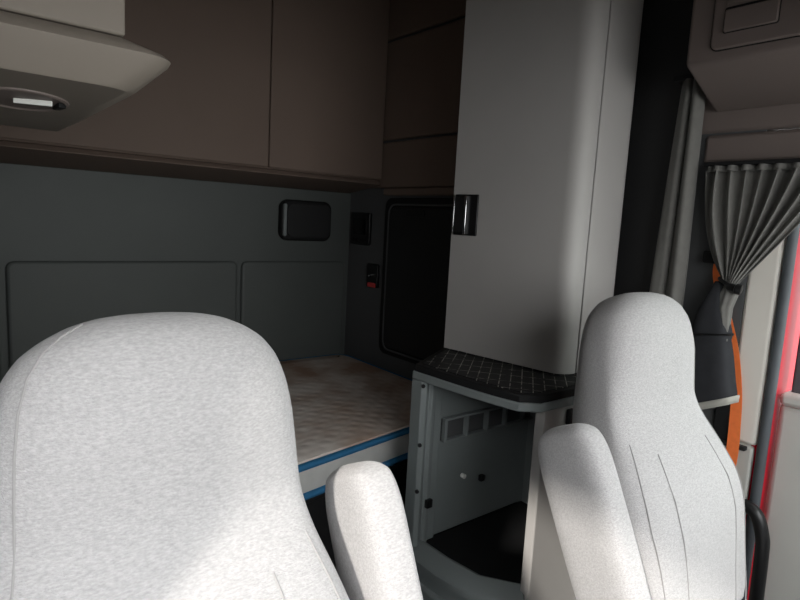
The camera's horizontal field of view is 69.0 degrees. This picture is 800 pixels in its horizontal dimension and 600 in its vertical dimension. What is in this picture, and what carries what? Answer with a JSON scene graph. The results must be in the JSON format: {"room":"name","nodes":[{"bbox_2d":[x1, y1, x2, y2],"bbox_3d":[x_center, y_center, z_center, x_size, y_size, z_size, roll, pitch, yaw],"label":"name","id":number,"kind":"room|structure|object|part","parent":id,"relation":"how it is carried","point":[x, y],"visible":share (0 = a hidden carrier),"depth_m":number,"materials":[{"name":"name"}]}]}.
{"room":"vehicle interior","nodes":[
{"label":"vehicle interior","id":0,"kind":"room"},
{"bbox_2d":[0,163,350,382],"bbox_3d":[-1.118,-0.355,2.770,2.180,2.750,0.102,-3,10,-39],"label":"wall","id":1,"kind":"structure","parent":0,"point":[77,246],"depth_m":2.73,"materials":[{"name":"plastic"}]},
{"bbox_3d":[-1.772,0.170,2.286,0.332,0.648,0.027,-3,10,-39],"label":"padded panel","id":2,"kind":"part","parent":1,"relation":"part of","materials":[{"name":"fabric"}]},
{"bbox_3d":[-1.236,0.142,2.714,0.985,0.648,0.027,-3,10,-39],"label":"padded panel","id":3,"kind":"part","parent":1,"relation":"part of","materials":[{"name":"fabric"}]},
{"bbox_2d":[0,0,389,192],"bbox_3d":[-0.960,-1.053,2.511,2.020,1.022,0.328,-3,10,-39],"label":"upper cabinet","id":4,"kind":"object","parent":1,"relation":"attached to","point":[273,93],"visible":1,"depth_m":2.57,"materials":[{"name":"brown plastic"}]},
{"bbox_3d":[-0.992,-1.055,2.284,1.048,0.942,0.020,-3,10,-39],"label":"door","id":5,"kind":"part","parent":4,"relation":"part of","materials":[{"name":"beige plastic"}]},
{"bbox_3d":[-0.987,-0.579,2.575,2.020,0.064,0.320,-3,10,-39],"label":"trim","id":6,"kind":"part","parent":4,"relation":"part of","materials":[{"name":"beige plastic"}]},
{"bbox_3d":[-0.328,-1.090,2.815,0.643,0.942,0.020,-3,10,-39],"label":"door","id":7,"kind":"part","parent":4,"relation":"part of","materials":[{"name":"beige plastic"}]},
{"bbox_3d":[-0.587,0.108,3.233,0.632,0.648,0.027,-3,10,-39],"label":"padded panel","id":8,"kind":"part","parent":1,"relation":"part of","materials":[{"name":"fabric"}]},
{"bbox_2d":[278,199,330,240],"bbox_3d":[-0.514,-0.432,3.173,0.308,0.216,0.058,-3,10,-39],"label":"wall fixture","id":9,"kind":"object","parent":1,"relation":"attached to","point":[298,220],"visible":1,"depth_m":3.14,"materials":[{"name":"black plastic"}]},
{"bbox_3d":[-0.608,-0.423,3.071,0.018,0.170,0.016,-3,10,-39],"label":"edge trim","id":10,"kind":"part","parent":9,"relation":"part of","materials":[{"name":"grey plastic"}]},
{"bbox_2d":[344,16,767,524],"bbox_3d":[0.364,-0.255,2.622,0.059,2.750,2.245,-3,10,-39],"label":"wall","id":11,"kind":"structure","parent":0,"point":[363,303],"depth_m":3.16,"materials":[{"name":"black plastic"}]},
{"bbox_2d":[350,212,371,245],"bbox_3d":[-0.223,-0.402,3.279,0.028,0.180,0.184,-3,10,-39],"label":"control panel","id":12,"kind":"object","parent":11,"relation":"attached to","point":[361,223],"visible":1,"depth_m":3.26,"materials":[{"name":"black plastic"}]},
{"bbox_2d":[366,263,379,287],"bbox_3d":[-0.158,-0.133,3.203,0.044,0.130,0.097,-3,10,-39],"label":"switch box","id":13,"kind":"object","parent":11,"relation":"attached to","point":[373,270],"visible":1,"depth_m":3.19,"materials":[{"name":"black plastic"}]},
{"bbox_2d":[379,198,452,363],"bbox_3d":[0.166,-0.071,2.808,0.036,0.835,0.860,-3,10,-39],"label":"door","id":14,"kind":"structure","parent":11,"relation":"in","point":[417,231],"depth_m":2.90,"materials":[{"name":"black plastic"}]},
{"bbox_2d":[371,0,465,187],"bbox_3d":[0.121,-1.063,2.804,0.026,1.025,1.220,-3,10,-39],"label":"upper cabinet","id":15,"kind":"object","parent":11,"relation":"attached to","point":[424,73],"depth_m":2.80,"materials":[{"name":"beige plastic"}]},
{"bbox_2d":[384,187,453,195],"bbox_3d":[0.196,-0.510,2.736,0.038,0.037,0.870,-3,10,-39],"label":"trim","id":16,"kind":"structure","parent":11,"relation":"attached to","point":[433,191],"depth_m":2.83,"materials":[{"name":"beige plastic"}]},
{"bbox_2d":[613,0,693,295],"bbox_3d":[0.842,-0.493,1.953,0.015,1.650,0.284,-3,10,-39],"label":"wall panel","id":17,"kind":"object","parent":11,"relation":"attached to","point":[666,24],"depth_m":1.94,"materials":[{"name":"black plastic"}]},
{"bbox_2d":[649,73,705,306],"bbox_3d":[0.845,0.148,1.903,0.061,1.695,0.114,-3,10,-39],"label":"privacy curtain","id":18,"kind":"object","parent":11,"relation":"hanging from","point":[669,273],"visible":0.31,"depth_m":1.81,"materials":[{"name":"grey fabric"}]},
{"bbox_3d":[0.895,-0.682,1.785,0.040,0.017,0.098,-3,10,-39],"label":"rail","id":19,"kind":"part","parent":18,"relation":"part of","materials":[{"name":"black plastic"}]},
{"bbox_2d":[702,250,741,468],"bbox_3d":[0.982,0.308,1.813,0.030,0.915,0.174,-3,10,-39],"label":"belt","id":20,"kind":"object","parent":11,"relation":"attached to","point":[733,440],"visible":0.39,"depth_m":1.77,"materials":[{"name":"orange fabric"}]},
{"bbox_2d":[713,404,746,450],"bbox_3d":[1.013,0.381,1.789,0.021,0.138,0.110,-3,10,-39],"label":"pillar cover","id":21,"kind":"structure","parent":11,"relation":"attached to","point":[722,413],"depth_m":1.80,"materials":[{"name":"black plastic"}]},
{"bbox_2d":[725,442,754,499],"bbox_3d":[1.035,0.851,1.851,0.055,0.836,0.081,-3,10,-39],"label":"trim","id":22,"kind":"structure","parent":11,"relation":"attached to","point":[744,464],"depth_m":1.77,"materials":[{"name":"beige plastic"}]},
{"bbox_2d":[687,0,799,111],"bbox_3d":[1.107,-0.822,1.405,0.244,0.605,0.690,-3,10,-39],"label":"locker","id":23,"kind":"object","parent":11,"relation":"attached to","point":[743,54],"visible":1,"depth_m":1.55,"materials":[{"name":"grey plastic"}]},
{"bbox_3d":[0.897,-0.726,1.487,0.010,0.056,0.128,-3,10,-39],"label":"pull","id":24,"kind":"part","parent":23,"relation":"part of","materials":[{"name":"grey plastic"}]},
{"bbox_3d":[1.032,-0.825,1.326,0.013,0.388,0.583,-3,10,-39],"label":"door","id":25,"kind":"part","parent":23,"relation":"part of","materials":[{"name":"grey plastic"}]},
{"bbox_2d":[692,158,799,409],"bbox_3d":[1.053,0.000,1.647,0.081,0.782,0.465,-3,10,-39],"label":"window curtain","id":26,"kind":"object","parent":11,"relation":"hanging from","point":[751,206],"visible":0.98,"depth_m":1.72,"materials":[{"name":"grey fabric"}]},
{"bbox_2d":[702,97,799,133],"bbox_3d":[1.507,-0.765,1.151,0.059,0.728,1.705,-3,10,-39],"label":"trim","id":27,"kind":"structure","parent":11,"relation":"attached to","point":[778,117],"depth_m":1.71,"materials":[{"name":"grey plastic"}]},
{"bbox_2d":[704,129,799,161],"bbox_3d":[1.493,-0.355,1.191,0.065,0.088,1.672,-3,10,-39],"label":"trim","id":28,"kind":"structure","parent":11,"relation":"attached to","point":[778,144],"depth_m":1.70,"materials":[{"name":"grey plastic"}]},
{"bbox_2d":[738,238,785,444],"bbox_3d":[1.082,0.008,1.737,0.055,0.860,0.086,-3,10,-39],"label":"trim","id":29,"kind":"structure","parent":11,"relation":"attached to","point":[763,283],"depth_m":1.73,"materials":[{"name":"beige plastic"}]},
{"bbox_2d":[741,224,799,599],"bbox_3d":[1.084,0.384,1.727,0.030,1.600,0.030,-3,10,-39],"label":"trim","id":30,"kind":"structure","parent":11,"relation":"attached to","point":[791,244],"depth_m":1.70,"materials":[{"name":"black rubber"}]},
{"bbox_2d":[745,233,799,599],"bbox_3d":[1.146,0.417,1.804,0.175,1.720,0.042,-3,10,-39],"label":"trim","id":31,"kind":"structure","parent":11,"relation":"attached to","point":[792,332],"depth_m":1.75,"materials":[{"name":"red paint"}]},
{"bbox_3d":[-0.055,1.296,1.549,2.180,0.080,3.800,-3,10,-39],"label":"floor","id":32,"kind":"structure","parent":0,"visible":0},
{"bbox_2d":[0,312,422,599],"bbox_3d":[-0.143,0.705,0.706,0.654,1.302,0.830,-3,10,-39],"label":"seat","id":33,"kind":"object","parent":32,"relation":"on","point":[144,456],"visible":1,"depth_m":0.78,"materials":[{"name":"light grey woven fabric"}]},
{"bbox_3d":[-0.025,0.580,1.001,0.092,0.574,0.336,-3,10,-39],"label":"armrest","id":34,"kind":"part","parent":33,"relation":"part of","materials":[{"name":"white fabric"}]},
{"bbox_2d":[305,459,459,570],"bbox_3d":[-0.703,0.844,2.330,2.000,0.538,1.406,-3,10,-39],"label":"bunk base","id":35,"kind":"object","parent":32,"relation":"on","point":[316,506],"visible":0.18,"depth_m":2.06,"materials":[{"name":"black plastic"}]},
{"bbox_2d":[279,354,411,499],"bbox_3d":[-0.672,0.510,2.284,2.000,0.138,1.435,-3,10,-39],"label":"mattress","id":36,"kind":"object","parent":35,"relation":"on","point":[346,409],"visible":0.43,"depth_m":2.34,"materials":[{"name":"beige fabric"}]},
{"bbox_2d":[405,378,575,599],"bbox_3d":[0.399,0.743,2.046,0.650,0.930,0.477,-3,10,-39],"label":"base cabinet","id":37,"kind":"object","parent":32,"relation":"on","point":[469,458],"visible":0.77,"depth_m":2.02,"materials":[{"name":"grey plastic"}]},
{"bbox_3d":[0.184,0.895,1.906,0.480,0.063,0.116,9,10,37],"label":"sill","id":38,"kind":"part","parent":37,"relation":"part of","materials":[{"name":"grey plastic"}]},
{"bbox_3d":[0.340,0.446,2.189,0.485,0.086,0.024,-3,10,-39],"label":"slotted rail","id":39,"kind":"part","parent":37,"relation":"part of","materials":[{"name":"grey plastic"}]},
{"bbox_2d":[412,348,576,412],"bbox_3d":[0.386,0.247,2.040,0.632,0.053,0.625,-3,10,-39],"label":"countertop","id":40,"kind":"structure","parent":37,"relation":"on","point":[510,386],"depth_m":1.82,"materials":[{"name":"grey plastic"}]},
{"bbox_2d":[444,0,643,373],"bbox_3d":[0.503,-0.622,2.036,0.389,1.674,0.510,-3,10,-39],"label":"tall cabinet","id":41,"kind":"object","parent":40,"relation":"on","point":[547,91],"visible":0.84,"depth_m":1.91,"materials":[{"name":"grey plastic"}]},
{"bbox_3d":[0.710,-0.596,1.919,0.090,1.672,0.266,7,9,27],"label":"panel","id":42,"kind":"part","parent":41,"relation":"part of","materials":[{"name":"grey plastic"}]},
{"bbox_2d":[538,292,746,599],"bbox_3d":[0.752,0.671,1.323,0.654,1.302,0.830,-3,10,-39],"label":"seat","id":43,"kind":"object","parent":32,"relation":"on","point":[646,499],"visible":1,"depth_m":1.38,"materials":[{"name":"light grey cloth"},{"name":"matt black plastic"}]},
{"bbox_3d":[0.431,0.569,1.268,0.092,0.574,0.336,-3,10,-39],"label":"armrest","id":44,"kind":"part","parent":43,"relation":"part of","materials":[{"name":"white fabric"}]},
{"bbox_2d":[744,498,769,599],"bbox_3d":[1.032,0.937,1.760,0.079,0.691,0.167,1,8,-16],"label":"handle","id":45,"kind":"object","parent":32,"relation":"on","point":[760,526],"visible":0.72,"depth_m":1.69,"materials":[{"name":"black plastic"}]},
{"bbox_3d":[-0.806,-0.061,0.700,0.060,2.750,3.800,-3,10,-39],"label":"wall","id":46,"kind":"structure","parent":0,"visible":0},
{"bbox_2d":[0,0,170,131],"bbox_3d":[-0.840,-0.872,1.189,0.544,0.938,0.684,-3,10,-39],"label":"overhead console","id":47,"kind":"object","parent":46,"relation":"attached to","point":[63,63],"visible":1,"depth_m":1.08,"materials":[{"name":"beige plastic"}]},
{"bbox_2d":[0,87,68,111],"bbox_3d":[-0.762,-0.407,1.175,0.164,0.028,0.150,-3,10,-39],"label":"reading lamp","id":48,"kind":"object","parent":47,"relation":"attached to","point":[20,98],"depth_m":1.17,"materials":[{"name":"white plastic"}]},
{"bbox_3d":[1.901,0.608,0.756,0.060,1.700,0.330,-3,10,-39],"label":"wall","id":49,"kind":"structure","parent":0,"visible":0},
{"bbox_2d":[764,335,799,599],"bbox_3d":[1.501,0.448,1.340,0.093,1.580,1.112,-3,10,-39],"label":"door","id":50,"kind":"structure","parent":49,"relation":"in","point":[782,509],"depth_m":1.73,"materials":[{"name":"white plastic"}]},
{"bbox_3d":[1.504,0.367,1.326,0.088,0.040,1.110,-3,10,-39],"label":"window sill","id":51,"kind":"part","parent":50,"relation":"part of","materials":[{"name":"white plastic"}]}
]}

